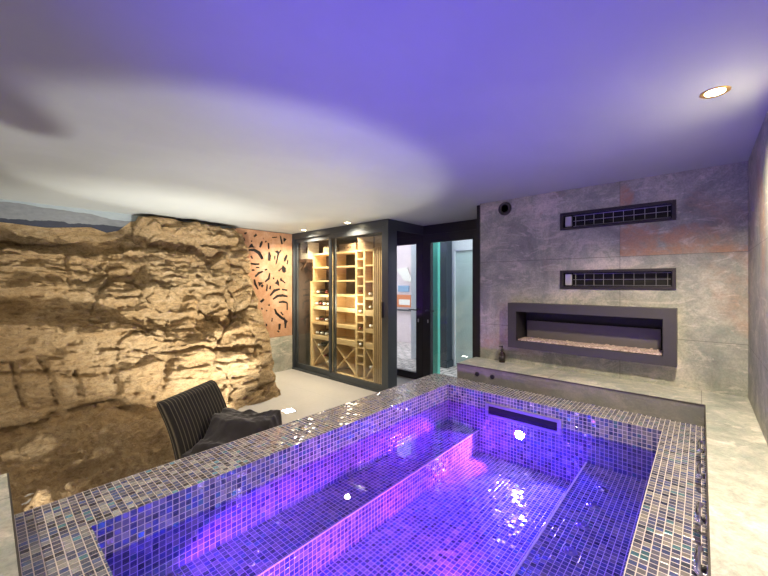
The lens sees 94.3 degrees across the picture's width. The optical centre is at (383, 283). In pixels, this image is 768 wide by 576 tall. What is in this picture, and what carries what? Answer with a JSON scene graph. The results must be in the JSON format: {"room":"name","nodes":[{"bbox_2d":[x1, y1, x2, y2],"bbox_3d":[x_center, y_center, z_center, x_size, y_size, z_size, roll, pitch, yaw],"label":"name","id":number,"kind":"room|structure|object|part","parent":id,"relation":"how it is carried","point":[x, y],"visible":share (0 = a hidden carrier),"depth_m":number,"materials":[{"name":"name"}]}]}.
{"room":"indoor spa room","nodes":[
{"label":"indoor spa room","id":0,"kind":"room"},
{"bbox_2d":[0,199,318,364],"bbox_3d":[-3.209,0.320,4.703,0.170,2.400,6.150,0,0,42],"label":"wall","id":1,"kind":"structure","parent":0,"point":[14,212],"depth_m":4.26,"materials":[{"name":"grey paint"}]},
{"bbox_2d":[235,228,291,337],"bbox_3d":[-1.980,0.025,5.964,0.024,1.790,1.028,0,0,42],"label":"screen","id":2,"kind":"object","parent":1,"relation":"attached to","point":[270,255],"visible":0.67,"depth_m":6.04,"materials":[{"name":"metal"}]},
{"bbox_2d":[270,335,291,371],"bbox_3d":[-1.988,1.220,5.959,0.020,0.600,1.050,0,0,42],"label":"baseboard","id":3,"kind":"structure","parent":1,"relation":"attached to","point":[281,347],"depth_m":6.18,"materials":[{"name":"stone"}]},
{"bbox_2d":[299,259,312,270],"bbox_3d":[-1.350,-0.334,6.489,0.223,0.202,0.310,0,0,42],"label":"shelf","id":4,"kind":"object","parent":1,"relation":"attached to","point":[305,261],"visible":0.71,"depth_m":6.40,"materials":[{"name":"brown wood"}]},
{"bbox_2d":[300,242,318,258],"bbox_3d":[-1.354,-0.585,6.486,0.232,0.300,0.240,0,0,42],"label":"crate","id":5,"kind":"object","parent":4,"relation":"on","point":[313,248],"visible":0.88,"depth_m":6.43,"materials":[{"name":"wood"}]},
{"bbox_2d":[295,235,336,375],"bbox_3d":[-1.166,0.357,6.010,1.080,2.275,0.036,0,0,42],"label":"door","id":6,"kind":"structure","parent":1,"relation":"in","point":[326,237],"depth_m":5.97,"materials":[{"name":"grey metal"}]},
{"bbox_2d":[21,369,376,504],"bbox_3d":[-1.036,1.580,2.752,6.010,0.120,6.330,0,0,42],"label":"floor","id":7,"kind":"structure","parent":0,"point":[308,394],"depth_m":4.83,"materials":[{"name":"grey ceramic"}]},
{"bbox_2d":[0,216,280,514],"bbox_3d":[-2.774,0.378,3.204,2.510,2.456,4.450,0,0,42],"label":"rock face","id":8,"kind":"object","parent":7,"relation":"on","point":[98,328],"visible":0.9,"depth_m":3.85,"materials":[{"name":"stone"}]},
{"bbox_2d":[156,380,226,460],"bbox_3d":[-1.175,1.170,2.686,0.722,0.700,0.588,0,0,9],"label":"lounge chair","id":9,"kind":"object","parent":7,"relation":"on","point":[187,415],"visible":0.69,"depth_m":2.59,"materials":[{"name":"black wicker"}]},
{"bbox_3d":[-1.080,1.205,2.671,0.530,0.090,0.588,0,0,9],"label":"seat","id":10,"kind":"part","parent":9,"relation":"part of","materials":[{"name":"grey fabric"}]},
{"bbox_2d":[190,408,281,453],"bbox_3d":[-1.040,1.296,2.618,0.515,0.646,0.459,0,0,9],"label":"throw blanket","id":11,"kind":"object","parent":9,"relation":"on","point":[229,425],"visible":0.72,"depth_m":2.57,"materials":[{"name":"grey fabric"}]},
{"bbox_2d":[280,408,296,413],"bbox_3d":[-1.135,1.518,4.241,0.150,0.004,0.150,0,0,-36],"label":"uplight","id":12,"kind":"object","parent":7,"relation":"on","point":[289,410],"visible":1,"depth_m":4.25,"materials":[{"name":"silver metal"}]},
{"bbox_2d":[310,252,332,370],"bbox_3d":[-1.020,0.495,6.335,0.545,2.050,0.320,0,0,42],"label":"wine rack","id":13,"kind":"object","parent":7,"relation":"on","point":[317,359],"visible":0.56,"depth_m":6.41,"materials":[{"name":"brown wood"}]},
{"bbox_3d":[-1.213,0.723,6.508,0.028,1.525,0.320,0,0,42],"label":"panel","id":14,"kind":"part","parent":13,"relation":"part of","materials":[{"name":"brown wood"}]},
{"bbox_3d":[-1.172,-0.285,6.491,0.020,0.490,0.290,0,0,42],"label":"panel","id":15,"kind":"part","parent":13,"relation":"part of","materials":[{"name":"brown wood"}]},
{"bbox_2d":[312,334,328,340],"bbox_3d":[-1.012,0.953,6.344,0.501,0.065,0.276,0,0,42],"label":"shelf","id":16,"kind":"object","parent":13,"relation":"attached to","point":[315,337],"depth_m":6.29,"materials":[{"name":"brown wood"}]},
{"bbox_2d":[312,320,328,324],"bbox_3d":[-1.012,0.699,6.344,0.501,0.042,0.276,0,0,42],"label":"shelf","id":17,"kind":"object","parent":13,"relation":"attached to","point":[314,322],"depth_m":6.33,"materials":[{"name":"brown wood"}]},
{"bbox_2d":[312,305,328,309],"bbox_3d":[-1.012,0.430,6.344,0.501,0.060,0.276,0,0,42],"label":"shelf","id":18,"kind":"object","parent":13,"relation":"attached to","point":[314,307],"depth_m":6.29,"materials":[{"name":"brown wood"}]},
{"bbox_2d":[312,294,328,296],"bbox_3d":[-1.012,0.215,6.344,0.501,0.040,0.276,0,0,42],"label":"shelf","id":19,"kind":"object","parent":13,"relation":"attached to","point":[313,295],"depth_m":6.25,"materials":[{"name":"brown wood"}]},
{"bbox_2d":[312,280,328,281],"bbox_3d":[-1.012,-0.040,6.344,0.501,0.024,0.276,0,0,42],"label":"shelf","id":20,"kind":"object","parent":13,"relation":"attached to","point":[312,280],"depth_m":6.25,"materials":[{"name":"brown wood"}]},
{"bbox_2d":[314,267,328,268],"bbox_3d":[-0.996,-0.276,6.330,0.458,0.022,0.276,0,0,42],"label":"shelf","id":21,"kind":"object","parent":13,"relation":"attached to","point":[314,267],"depth_m":6.36,"materials":[{"name":"brown wood"}]},
{"bbox_2d":[314,253,328,255],"bbox_3d":[-0.996,-0.512,6.330,0.458,0.025,0.276,0,0,42],"label":"shelf","id":22,"kind":"object","parent":13,"relation":"attached to","point":[321,254],"depth_m":6.29,"materials":[{"name":"brown wood"}]},
{"bbox_2d":[316,289,328,293],"bbox_3d":[-1.094,0.148,6.436,0.091,0.090,0.292,0,0,42],"label":"wine bottle","id":23,"kind":"object","parent":13,"relation":"on","point":[322,291],"visible":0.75,"depth_m":6.39,"materials":[{"name":"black glass"}]},
{"bbox_3d":[-1.087,0.148,6.445,0.091,0.090,0.270,0,0,42],"label":"glass","id":24,"kind":"part","parent":23,"relation":"part of","materials":[{"name":"black glass"}]},
{"bbox_2d":[318,341,328,346],"bbox_3d":[-1.064,1.088,6.410,0.091,0.090,0.292,0,0,42],"label":"wine bottle","id":25,"kind":"object","parent":13,"relation":"on","point":[324,343],"visible":0.8,"depth_m":6.36,"materials":[{"name":"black glass"}]},
{"bbox_3d":[-0.902,0.853,6.435,0.457,1.265,0.010,0,0,42],"label":"panel","id":26,"kind":"part","parent":13,"relation":"part of","materials":[{"name":"brown wood"}]},
{"bbox_2d":[323,247,339,252],"bbox_3d":[-0.903,-0.578,6.245,0.208,0.104,0.248,0,0,42],"label":"crate","id":27,"kind":"object","parent":13,"relation":"on","point":[326,249],"visible":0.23,"depth_m":6.18,"materials":[{"name":"brown wood"}]},
{"bbox_3d":[-0.815,0.477,6.173,0.022,2.015,0.290,0,0,42],"label":"panel","id":28,"kind":"part","parent":13,"relation":"part of","materials":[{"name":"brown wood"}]},
{"bbox_2d":[337,250,355,377],"bbox_3d":[-0.560,0.495,5.942,0.575,2.050,0.295,0,0,42],"label":"wine rack","id":29,"kind":"object","parent":7,"relation":"on","point":[346,303],"visible":0.55,"depth_m":6.06,"materials":[{"name":"brown wood"}]},
{"bbox_3d":[-0.765,0.477,6.128,0.022,2.015,0.290,0,0,42],"label":"panel","id":30,"kind":"part","parent":29,"relation":"part of","materials":[{"name":"brown wood"}]},
{"bbox_2d":[337,336,354,346],"bbox_3d":[-0.560,0.965,5.942,0.531,0.090,0.276,0,0,42],"label":"shelf","id":31,"kind":"object","parent":29,"relation":"attached to","point":[341,340],"depth_m":5.87,"materials":[{"name":"brown wood"}]},
{"bbox_2d":[337,322,354,328],"bbox_3d":[-0.560,0.709,5.942,0.531,0.053,0.276,0,0,42],"label":"shelf","id":32,"kind":"object","parent":29,"relation":"attached to","point":[349,325],"depth_m":5.90,"materials":[{"name":"brown wood"}]},
{"bbox_2d":[337,307,354,312],"bbox_3d":[-0.560,0.438,5.942,0.531,0.065,0.276,0,0,42],"label":"shelf","id":33,"kind":"object","parent":29,"relation":"attached to","point":[339,309],"depth_m":5.87,"materials":[{"name":"brown wood"}]},
{"bbox_2d":[337,294,354,296],"bbox_3d":[-0.560,0.200,5.942,0.531,0.040,0.276,0,0,42],"label":"shelf","id":34,"kind":"object","parent":29,"relation":"attached to","point":[338,295],"depth_m":5.81,"materials":[{"name":"brown wood"}]},
{"bbox_2d":[337,280,354,281],"bbox_3d":[-0.560,-0.043,5.942,0.531,0.025,0.276,0,0,42],"label":"shelf","id":35,"kind":"object","parent":29,"relation":"attached to","point":[337,280],"depth_m":5.81,"materials":[{"name":"brown wood"}]},
{"bbox_2d":[337,265,354,267],"bbox_3d":[-0.560,-0.276,5.942,0.531,0.022,0.276,0,0,42],"label":"shelf","id":36,"kind":"object","parent":29,"relation":"attached to","point":[338,266],"depth_m":5.96,"materials":[{"name":"brown wood"}]},
{"bbox_2d":[337,250,354,254],"bbox_3d":[-0.560,-0.510,5.942,0.531,0.030,0.276,0,0,42],"label":"shelf","id":37,"kind":"object","parent":29,"relation":"attached to","point":[343,252],"depth_m":5.91,"materials":[{"name":"brown wood"}]},
{"bbox_2d":[339,243,357,251],"bbox_3d":[-0.515,-0.585,5.892,0.398,0.120,0.258,0,0,42],"label":"crate","id":38,"kind":"object","parent":29,"relation":"on","point":[351,246],"visible":0.74,"depth_m":5.78,"materials":[{"name":"brown wood"}]},
{"bbox_3d":[-0.467,0.853,6.047,0.531,1.265,0.010,0,0,42],"label":"panel","id":39,"kind":"part","parent":29,"relation":"part of","materials":[{"name":"brown wood"}]},
{"bbox_3d":[-0.352,0.477,5.760,0.022,2.015,0.290,0,0,42],"label":"panel","id":40,"kind":"part","parent":29,"relation":"part of","materials":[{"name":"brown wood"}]},
{"bbox_2d":[356,249,363,379],"bbox_3d":[-0.280,0.495,5.692,0.177,2.050,0.295,0,0,42],"label":"wine rack","id":41,"kind":"object","parent":7,"relation":"on","point":[359,253],"visible":0.43,"depth_m":5.64,"materials":[{"name":"brown wood"}]},
{"bbox_3d":[-0.220,0.477,5.642,0.022,2.015,0.290,0,0,42],"label":"panel","id":42,"kind":"part","parent":41,"relation":"part of","materials":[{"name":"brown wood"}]},
{"bbox_2d":[14,373,707,575],"bbox_3d":[0.304,1.245,1.943,2.168,0.550,3.174,0,0,42],"label":"plunge pool","id":43,"kind":"object","parent":7,"relation":"on","point":[435,474],"visible":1,"depth_m":2.07,"materials":[{"name":"tile"}]},
{"bbox_3d":[1.134,1.111,2.951,0.625,0.114,0.016,0,0,42],"label":"skimmer frame","id":44,"kind":"part","parent":43,"relation":"part of","materials":[{"name":"silver metal"}]},
{"bbox_2d":[364,248,373,381],"bbox_3d":[-0.136,0.495,5.564,0.208,2.050,0.295,0,0,42],"label":"wine rack","id":45,"kind":"object","parent":7,"relation":"on","point":[368,253],"visible":0.4,"depth_m":5.52,"materials":[{"name":"brown wood"}]},
{"bbox_2d":[358,236,374,249],"bbox_3d":[-0.200,-0.620,5.614,0.338,0.190,0.273,0,0,42],"label":"crate","id":46,"kind":"object","parent":45,"relation":"on","point":[365,242],"visible":0.65,"depth_m":5.50,"materials":[{"name":"brown wood"}]},
{"bbox_2d":[365,341,372,349],"bbox_3d":[-0.136,0.963,5.563,0.164,0.095,0.276,0,0,42],"label":"shelf","id":47,"kind":"object","parent":45,"relation":"attached to","point":[368,344],"depth_m":5.48,"materials":[{"name":"brown wood"}]},
{"bbox_2d":[365,328,372,332],"bbox_3d":[-0.136,0.730,5.563,0.164,0.060,0.276,0,0,42],"label":"shelf","id":48,"kind":"object","parent":45,"relation":"attached to","point":[367,330],"depth_m":5.48,"materials":[{"name":"brown wood"}]},
{"bbox_2d":[365,309,372,315],"bbox_3d":[-0.136,0.455,5.563,0.164,0.090,0.276,0,0,42],"label":"shelf","id":49,"kind":"object","parent":45,"relation":"attached to","point":[368,312],"depth_m":5.47,"materials":[{"name":"brown wood"}]},
{"bbox_3d":[-0.065,0.477,5.504,0.022,2.015,0.290,0,0,42],"label":"panel","id":50,"kind":"part","parent":45,"relation":"part of","materials":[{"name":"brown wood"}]},
{"bbox_2d":[374,247,381,383],"bbox_3d":[-0.033,0.487,5.324,0.255,2.065,0.055,0,0,42],"label":"slatted panel","id":51,"kind":"object","parent":7,"relation":"on","point":[377,250],"visible":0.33,"depth_m":5.36,"materials":[{"name":"brown wood"}]},
{"bbox_2d":[374,235,381,246],"bbox_3d":[0.030,-0.630,5.413,0.228,0.170,0.268,0,0,42],"label":"crate","id":52,"kind":"object","parent":51,"relation":"on","point":[378,239],"visible":0.25,"depth_m":5.34,"materials":[{"name":"brown wood"}]},
{"bbox_2d":[0,357,767,575],"bbox_3d":[-0.096,1.170,1.392,2.494,0.700,5.348,0,0,42],"label":"stone ledge","id":53,"kind":"object","parent":7,"relation":"on","point":[736,447],"depth_m":1.79,"materials":[{"name":"stone"}]},
{"bbox_2d":[499,346,504,362],"bbox_3d":[1.229,0.735,3.707,0.066,0.170,0.066,0,0,42],"label":"soap bottle","id":54,"kind":"object","parent":53,"relation":"on","point":[501,354],"visible":1,"depth_m":3.68,"materials":[{"name":"black"}]},
{"bbox_3d":[1.512,0.896,1.706,0.027,0.022,0.164,0,0,42],"label":"lever","id":55,"kind":"part","parent":53,"relation":"part of","materials":[{"name":"silver metal"}]},
{"bbox_3d":[1.233,0.896,1.393,0.027,0.022,0.164,0,0,42],"label":"lever","id":56,"kind":"part","parent":53,"relation":"part of","materials":[{"name":"silver metal"}]},
{"bbox_3d":[1.739,0.896,1.960,0.027,0.022,0.164,0,0,42],"label":"lever","id":57,"kind":"part","parent":53,"relation":"part of","materials":[{"name":"silver metal"}]},
{"bbox_3d":[1.024,0.915,1.150,0.038,0.059,0.164,0,0,42],"label":"valve knob","id":58,"kind":"part","parent":53,"relation":"part of","materials":[{"name":"silver metal"}]},
{"bbox_3d":[1.237,0.915,1.389,0.038,0.059,0.164,0,0,42],"label":"valve knob","id":59,"kind":"part","parent":53,"relation":"part of","materials":[{"name":"silver metal"}]},
{"bbox_3d":[1.517,0.915,1.702,0.038,0.059,0.164,0,0,42],"label":"valve knob","id":60,"kind":"part","parent":53,"relation":"part of","materials":[{"name":"silver metal"}]},
{"bbox_3d":[1.743,0.915,1.956,0.038,0.059,0.164,0,0,42],"label":"valve knob","id":61,"kind":"part","parent":53,"relation":"part of","materials":[{"name":"silver metal"}]},
{"bbox_3d":[1.027,0.920,1.147,0.018,0.022,0.022,0,0,42],"label":"stem","id":62,"kind":"part","parent":53,"relation":"part of","materials":[{"name":"black plastic"}]},
{"bbox_2d":[319,232,381,362],"bbox_3d":[-0.384,0.320,6.090,2.240,2.400,0.100,0,0,42],"label":"wall","id":63,"kind":"structure","parent":0,"point":[350,259],"depth_m":6.23,"materials":[{"name":"brown paint"}]},
{"bbox_2d":[329,227,383,390],"bbox_3d":[-0.435,0.357,5.290,1.190,2.275,0.058,0,0,42],"label":"door","id":64,"kind":"structure","parent":63,"relation":"in","point":[380,387],"depth_m":5.29,"materials":[{"name":"grey metal"}]},
{"bbox_3d":[-0.023,0.365,4.899,0.022,0.220,0.022,0,0,42],"label":"handle","id":65,"kind":"part","parent":64,"relation":"part of","materials":[{"name":"black plastic"}]},
{"bbox_2d":[292,219,422,391],"bbox_3d":[-0.523,0.320,5.905,2.280,2.400,0.840,0,0,42],"label":"trim","id":66,"kind":"structure","parent":63,"relation":"attached to","point":[391,227],"depth_m":4.94,"materials":[{"name":"grey metal"}]},
{"bbox_2d":[397,231,422,385],"bbox_3d":[0.383,0.375,5.231,0.010,2.230,0.639,0,0,42],"label":"mirror panel","id":67,"kind":"object","parent":63,"relation":"attached to","point":[409,245],"visible":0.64,"depth_m":5.21,"materials":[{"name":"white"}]},
{"bbox_2d":[0,0,767,233],"bbox_3d":[-1.036,-0.940,2.752,6.010,0.120,6.330,0,0,42],"label":"ceiling","id":68,"kind":"structure","parent":0,"point":[281,116],"depth_m":1.70,"materials":[{"name":"paint"}]},
{"bbox_2d":[699,86,730,98],"bbox_3d":[1.522,-0.877,1.638,0.108,0.006,0.108,0,0,42],"label":"recessed light","id":69,"kind":"object","parent":68,"relation":"in","point":[714,92],"visible":1,"depth_m":1.64,"materials":[{"name":"gold metal"}]},
{"bbox_2d":[423,219,476,376],"bbox_3d":[1.108,0.320,5.082,1.410,2.400,0.100,0,0,42],"label":"wall","id":70,"kind":"structure","parent":0,"point":[465,225],"depth_m":5.22,"materials":[{"name":"black paint"}]},
{"bbox_2d":[424,229,476,376],"bbox_3d":[0.947,0.385,5.161,0.905,2.250,0.135,0,0,42],"label":"door frame","id":71,"kind":"structure","parent":70,"relation":"in","point":[429,239],"depth_m":5.38,"materials":[{"name":"black metal"}]},
{"bbox_2d":[477,205,479,356],"bbox_3d":[1.365,0.320,4.337,0.065,2.400,0.870,0,0,42],"label":"wall","id":72,"kind":"structure","parent":0,"point":[478,206],"depth_m":4.02,"materials":[{"name":"black metal"}]},
{"bbox_2d":[480,161,747,396],"bbox_3d":[1.969,0.320,3.282,2.230,2.400,0.220,0,0,42],"label":"stone wall","id":73,"kind":"structure","parent":0,"point":[524,251],"depth_m":2.96,"materials":[{"name":"stone"}]},
{"bbox_2d":[498,202,511,215],"bbox_3d":[1.270,-0.785,3.748,0.140,0.140,0.014,0,0,42],"label":"round speaker","id":74,"kind":"object","parent":73,"relation":"attached to","point":[505,208],"visible":1,"depth_m":3.74},
{"bbox_2d":[500,204,509,213],"bbox_3d":[1.271,-0.785,3.748,0.102,0.101,0.005,0,0,42],"label":"grille","id":75,"kind":"object","parent":74,"relation":"attached to","point":[504,208],"depth_m":3.75,"materials":[{"name":"black metal"}]},
{"bbox_2d":[508,302,677,366],"bbox_3d":[1.846,0.420,3.278,1.324,0.448,0.290,0,0,42],"label":"fireplace","id":76,"kind":"object","parent":73,"relation":"in","point":[646,335],"visible":1,"depth_m":3.20,"materials":[{"name":"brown metal"}]},
{"bbox_3d":[1.903,0.474,3.344,1.101,0.179,0.005,0,0,42],"label":"panel","id":77,"kind":"part","parent":76,"relation":"part of","materials":[{"name":"clear glass"}]},
{"bbox_2d":[560,268,675,289],"bbox_3d":[2.027,-0.035,3.142,0.855,0.174,0.112,0,0,42],"label":"air vent","id":78,"kind":"object","parent":73,"relation":"in","point":[655,278],"visible":1,"depth_m":3.11,"materials":[{"name":"black metal"}]},
{"bbox_2d":[573,272,670,285],"bbox_3d":[2.045,-0.035,3.109,0.715,0.114,0.009,0,0,42],"label":"grille","id":79,"kind":"object","parent":78,"relation":"attached to","point":[613,273],"depth_m":3.13,"materials":[{"name":"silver metal"}]},
{"bbox_2d":[560,199,675,230],"bbox_3d":[2.027,-0.583,3.142,0.855,0.162,0.112,0,0,42],"label":"air vent","id":80,"kind":"object","parent":73,"relation":"in","point":[659,211],"visible":1,"depth_m":3.11,"materials":[{"name":"black metal"}]},
{"bbox_2d":[573,205,669,226],"bbox_3d":[2.045,-0.583,3.109,0.715,0.103,0.009,0,0,42],"label":"grille","id":81,"kind":"object","parent":80,"relation":"attached to","point":[623,210],"depth_m":3.11,"materials":[{"name":"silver metal"}]},
{"bbox_2d":[748,110,767,444],"bbox_3d":[0.891,0.320,0.511,0.150,2.400,5.350,0,0,42],"label":"wall","id":82,"kind":"structure","parent":0,"point":[758,159],"depth_m":2.10,"materials":[{"name":"stone"}]},
{"label":"outside","id":83,"kind":"structure","parent":0,"visible":0},
{"bbox_2d":[440,366,456,376],"bbox_3d":[3.634,1.600,7.833,13.000,0.120,7.470,0,0,42],"label":"ground","id":84,"kind":"structure","parent":83,"point":[451,371],"depth_m":6.22,"materials":[{"name":"stone"}]},
{"bbox_2d":[433,242,439,373],"bbox_3d":[0.867,0.080,6.006,0.140,2.920,0.080,0,0,42],"label":"post","id":85,"kind":"object","parent":84,"relation":"on","point":[436,246],"visible":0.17,"depth_m":5.96,"materials":[{"name":"glass"}]},
{"bbox_2d":[440,241,452,367],"bbox_3d":[1.078,0.090,6.649,0.360,2.900,0.240,0,0,42],"label":"pillar","id":86,"kind":"structure","parent":84,"relation":"on","point":[446,361],"depth_m":6.52,"materials":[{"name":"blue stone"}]},
{"bbox_2d":[452,240,471,365],"bbox_3d":[1.866,0.030,6.241,1.920,3.020,0.600,0,0,42],"label":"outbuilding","id":87,"kind":"structure","parent":84,"relation":"on","point":[461,250],"depth_m":6.54,"materials":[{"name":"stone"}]}
]}

